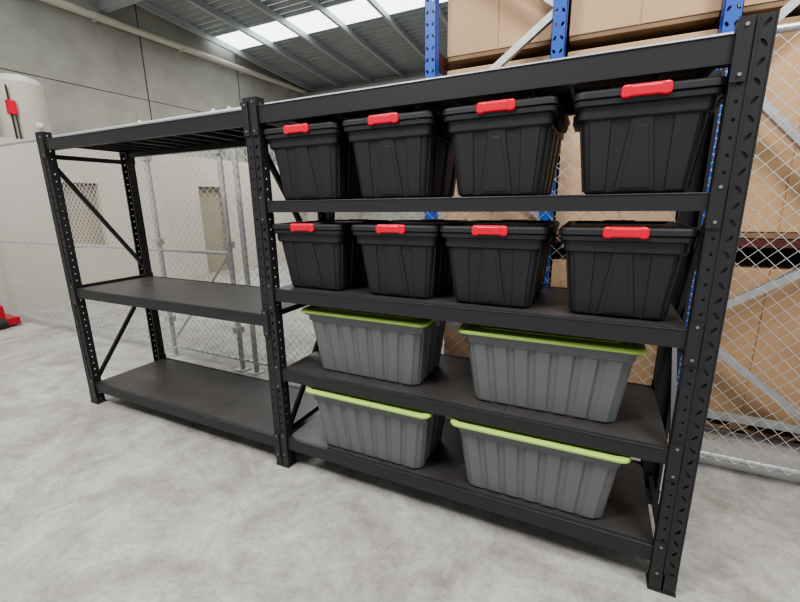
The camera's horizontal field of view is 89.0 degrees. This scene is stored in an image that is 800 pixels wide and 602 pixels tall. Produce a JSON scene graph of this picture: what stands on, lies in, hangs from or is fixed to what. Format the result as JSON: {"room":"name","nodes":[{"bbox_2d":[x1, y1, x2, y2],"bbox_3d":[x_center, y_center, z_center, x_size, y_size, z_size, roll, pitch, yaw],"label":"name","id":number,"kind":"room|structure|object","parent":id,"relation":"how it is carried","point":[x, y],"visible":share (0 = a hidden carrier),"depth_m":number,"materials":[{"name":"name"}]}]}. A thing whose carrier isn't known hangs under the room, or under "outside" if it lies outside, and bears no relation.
{"room":"warehouse","nodes":[
{"label":"warehouse","id":0,"kind":"room"},
{"bbox_2d":[0,0,308,165],"bbox_3d":[-7.508,-3.866,7.054,0.203,7.500,19.550,6,15,25],"label":"wall","id":1,"kind":"structure","parent":0,"point":[96,75],"depth_m":9.11,"materials":[{"name":"concrete"}]},
{"bbox_2d":[39,0,311,93],"bbox_3d":[-7.198,-5.545,6.881,0.208,0.176,18.250,6,15,25],"label":"pipe","id":2,"kind":"object","parent":1,"relation":"attached to","point":[95,16],"visible":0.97,"depth_m":9.72,"materials":[{"name":"beige metal"}]},
{"bbox_2d":[97,0,447,96],"bbox_3d":[0.631,-5.274,2.597,18.000,1.938,19.213,6,15,25],"label":"ceiling","id":3,"kind":"structure","parent":0,"point":[106,6],"depth_m":10.53,"materials":[{"name":"grey metal"}]},
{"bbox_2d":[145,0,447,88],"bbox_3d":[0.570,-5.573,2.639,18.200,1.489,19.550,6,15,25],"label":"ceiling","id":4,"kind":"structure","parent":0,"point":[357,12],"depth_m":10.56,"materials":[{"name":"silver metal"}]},
{"bbox_2d":[0,259,799,601],"bbox_3d":[-0.738,0.301,5.583,22.000,0.100,21.000,6,15,25],"label":"floor","id":5,"kind":"structure","parent":0,"point":[115,499],"depth_m":2.03,"materials":[{"name":"concrete"}]},
{"bbox_2d":[0,306,20,328],"bbox_3d":[-5.599,-0.255,5.387,0.900,1.214,0.470,6,15,25],"label":"jack","id":6,"kind":"object","parent":5,"relation":"on","point":[6,320],"visible":1,"depth_m":5.37,"materials":[{"name":"red paint"}]},
{"bbox_2d":[35,102,318,457],"bbox_3d":[-1.504,-0.154,2.929,2.000,2.060,0.631,6,15,25],"label":"shelving unit","id":7,"kind":"object","parent":5,"relation":"on","point":[230,402],"visible":0.99,"depth_m":2.96,"materials":[{"name":"black metal"}]},
{"bbox_2d":[0,137,360,312],"bbox_3d":[-6.094,-1.558,7.934,1.980,2.560,17.300,6,15,25],"label":"wall","id":8,"kind":"structure","parent":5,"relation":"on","point":[201,164],"depth_m":7.46,"materials":[{"name":"beige paint"}]},
{"bbox_2d":[0,73,51,139],"bbox_3d":[-6.152,-3.079,6.550,0.685,1.020,0.775,6,15,25],"label":"water tank","id":9,"kind":"object","parent":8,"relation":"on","point":[23,107],"visible":0.81,"depth_m":6.38,"materials":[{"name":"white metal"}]},
{"bbox_2d":[0,21,799,475],"bbox_3d":[-1.785,-0.494,3.775,13.500,2.330,0.100,6,15,25],"label":"fence","id":10,"kind":"object","parent":5,"relation":"on","point":[159,241],"visible":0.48,"depth_m":3.74,"materials":[{"name":"silver metal"}]},
{"bbox_2d":[444,242,561,357],"bbox_3d":[1.194,-0.046,4.310,0.748,1.120,2.206,6,15,25],"label":"carton","id":11,"kind":"object","parent":5,"relation":"on","point":[456,338],"visible":0.02,"depth_m":3.52,"materials":[{"name":"brown cardboard"}]},
{"bbox_2d":[242,10,779,597],"bbox_3d":[0.290,0.024,2.087,2.060,2.060,0.631,6,15,25],"label":"shelving unit","id":12,"kind":"object","parent":5,"relation":"on","point":[646,415],"visible":0.67,"depth_m":1.70,"materials":[{"name":"black metal"}]},
{"bbox_2d":[263,121,363,199],"bbox_3d":[-0.376,-0.727,2.207,0.452,0.350,0.564,5,15,24],"label":"storage tote","id":13,"kind":"object","parent":12,"relation":"on","point":[316,161],"visible":0.71,"depth_m":1.99,"materials":[{"name":"black plastic"}]},
{"bbox_2d":[272,219,388,290],"bbox_3d":[-0.369,-0.279,2.322,0.452,0.350,0.564,6,15,26],"label":"storage tote","id":14,"kind":"object","parent":12,"relation":"on","point":[319,254],"visible":0.86,"depth_m":2.12,"materials":[{"name":"black plastic"}]},
{"bbox_2d":[301,305,445,385],"bbox_3d":[-0.111,0.200,2.301,0.760,0.360,0.487,6,15,25],"label":"storage tote","id":15,"kind":"object","parent":12,"relation":"on","point":[387,347],"visible":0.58,"depth_m":2.11,"materials":[{"name":"grey plastic"}]},
{"bbox_2d":[305,386,444,468],"bbox_3d":[-0.094,0.639,2.334,0.760,0.360,0.487,6,15,25],"label":"storage tote","id":16,"kind":"object","parent":12,"relation":"on","point":[400,435],"visible":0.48,"depth_m":2.14,"materials":[{"name":"grey plastic"}]},
{"bbox_2d":[342,110,455,198],"bbox_3d":[0.047,-0.685,2.009,0.452,0.350,0.564,6,15,25],"label":"storage tote","id":17,"kind":"object","parent":12,"relation":"on","point":[408,154],"visible":0.84,"depth_m":1.80,"materials":[{"name":"black plastic"}]},
{"bbox_2d":[351,219,468,298],"bbox_3d":[0.074,-0.235,2.114,0.452,0.350,0.564,5,15,24],"label":"storage tote","id":18,"kind":"object","parent":12,"relation":"on","point":[402,258],"visible":0.87,"depth_m":1.91,"materials":[{"name":"black plastic"}]},
{"bbox_2d":[440,219,558,307],"bbox_3d":[0.482,-0.195,1.923,0.452,0.350,0.564,6,15,25],"label":"storage tote","id":19,"kind":"object","parent":12,"relation":"on","point":[503,262],"visible":1,"depth_m":1.72,"materials":[{"name":"black plastic"}]},
{"bbox_2d":[442,95,569,196],"bbox_3d":[0.482,-0.642,1.805,0.452,0.350,0.564,6,15,26],"label":"storage tote","id":20,"kind":"object","parent":12,"relation":"on","point":[505,147],"visible":0.99,"depth_m":1.59,"materials":[{"name":"black plastic"}]},
{"bbox_2d":[450,418,630,518],"bbox_3d":[0.665,0.713,1.982,0.760,0.360,0.487,5,15,24],"label":"storage tote","id":21,"kind":"object","parent":12,"relation":"on","point":[567,477],"visible":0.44,"depth_m":1.79,"materials":[{"name":"grey plastic"}]},
{"bbox_2d":[458,323,646,422],"bbox_3d":[0.691,0.280,1.923,0.760,0.360,0.487,5,15,24],"label":"storage tote","id":22,"kind":"object","parent":12,"relation":"on","point":[587,378],"visible":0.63,"depth_m":1.73,"materials":[{"name":"grey plastic"}]},
{"bbox_2d":[559,220,699,320],"bbox_3d":[0.918,-0.152,1.718,0.452,0.350,0.564,6,15,25],"label":"storage tote","id":23,"kind":"object","parent":12,"relation":"on","point":[616,268],"visible":1,"depth_m":1.51,"materials":[{"name":"black plastic"}]},
{"bbox_2d":[573,76,727,193],"bbox_3d":[0.920,-0.599,1.599,0.452,0.350,0.564,6,15,25],"label":"storage tote","id":24,"kind":"object","parent":12,"relation":"on","point":[648,137],"visible":0.97,"depth_m":1.39,"materials":[{"name":"black plastic"}]},
{"bbox_2d":[286,360,799,482],"bbox_3d":[1.685,0.903,2.600,6.200,0.070,0.190,6,15,25],"label":"kerb","id":25,"kind":"object","parent":5,"relation":"on","point":[745,453],"visible":0.08,"depth_m":2.39,"materials":[{"name":"grey concrete"}]},
{"bbox_2d":[551,247,657,384],"bbox_3d":[1.979,0.032,3.942,0.808,1.120,2.206,6,15,25],"label":"carton","id":26,"kind":"object","parent":5,"relation":"on","point":[561,263],"visible":0.06,"depth_m":2.94,"materials":[{"name":"brown cardboard"}]},
{"bbox_2d":[425,0,799,433],"bbox_3d":[2.386,-1.831,3.365,3.670,5.000,2.730,6,15,25],"label":"rack","id":27,"kind":"object","parent":5,"relation":"on","point":[730,13],"visible":0.05,"depth_m":2.55,"materials":[{"name":"blue metal"}]},
{"bbox_2d":[445,55,560,220],"bbox_3d":[1.175,-1.349,3.994,0.748,1.198,2.206,6,15,25],"label":"carton","id":28,"kind":"object","parent":27,"relation":"in","point":[474,215],"visible":0.12,"depth_m":3.10,"materials":[{"name":"beige cardboard"}]},
{"bbox_2d":[447,0,571,69],"bbox_3d":[1.157,-2.567,3.698,0.748,1.190,2.206,6,15,25],"label":"carton","id":29,"kind":"object","parent":27,"relation":"in","point":[480,32],"visible":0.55,"depth_m":2.87,"materials":[{"name":"beige cardboard"}]},
{"bbox_2d":[555,29,717,234],"bbox_3d":[1.959,-1.271,3.626,0.808,1.198,2.206,6,15,25],"label":"carton","id":30,"kind":"object","parent":27,"relation":"in","point":[571,144],"visible":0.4,"depth_m":2.79,"materials":[{"name":"beige cardboard"}]},
{"bbox_2d":[569,0,722,51],"bbox_3d":[1.941,-2.490,3.330,0.808,1.190,2.206,6,15,25],"label":"carton","id":31,"kind":"object","parent":27,"relation":"in","point":[593,23],"visible":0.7,"depth_m":2.53,"materials":[{"name":"beige cardboard"}]},
{"bbox_2d":[709,16,799,238],"bbox_3d":[2.726,-1.195,3.267,0.788,1.198,2.206,6,15,25],"label":"carton","id":32,"kind":"object","parent":27,"relation":"in","point":[786,50],"visible":0.3,"depth_m":2.37,"materials":[{"name":"beige cardboard"}]},
{"bbox_2d":[722,0,799,25],"bbox_3d":[2.708,-2.414,2.970,0.788,1.190,2.206,6,15,25],"label":"carton","id":33,"kind":"object","parent":27,"relation":"in","point":[751,7],"visible":0.04,"depth_m":2.27,"materials":[{"name":"beige cardboard"}]},
{"bbox_2d":[677,247,799,443],"bbox_3d":[2.745,0.108,3.583,0.788,1.120,2.206,6,15,25],"label":"carton","id":34,"kind":"object","parent":5,"relation":"on","point":[777,257],"visible":0.23,"depth_m":2.60,"materials":[{"name":"brown cardboard"}]},
{"bbox_2d":[308,5,563,247],"bbox_3d":[4.786,-5.181,11.713,18.200,7.500,0.200,6,15,25],"label":"wall","id":35,"kind":"structure","parent":0,"point":[390,215],"depth_m":14.13,"materials":[{"name":"concrete"}]},
{"bbox_2d":[773,248,799,255],"bbox_3d":[3.539,0.186,3.211,0.828,1.120,2.206,6,15,25],"label":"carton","id":36,"kind":"object","parent":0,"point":[787,250],"visible":0.02,"depth_m":3.38,"materials":[{"name":"brown cardboard"}]}
]}

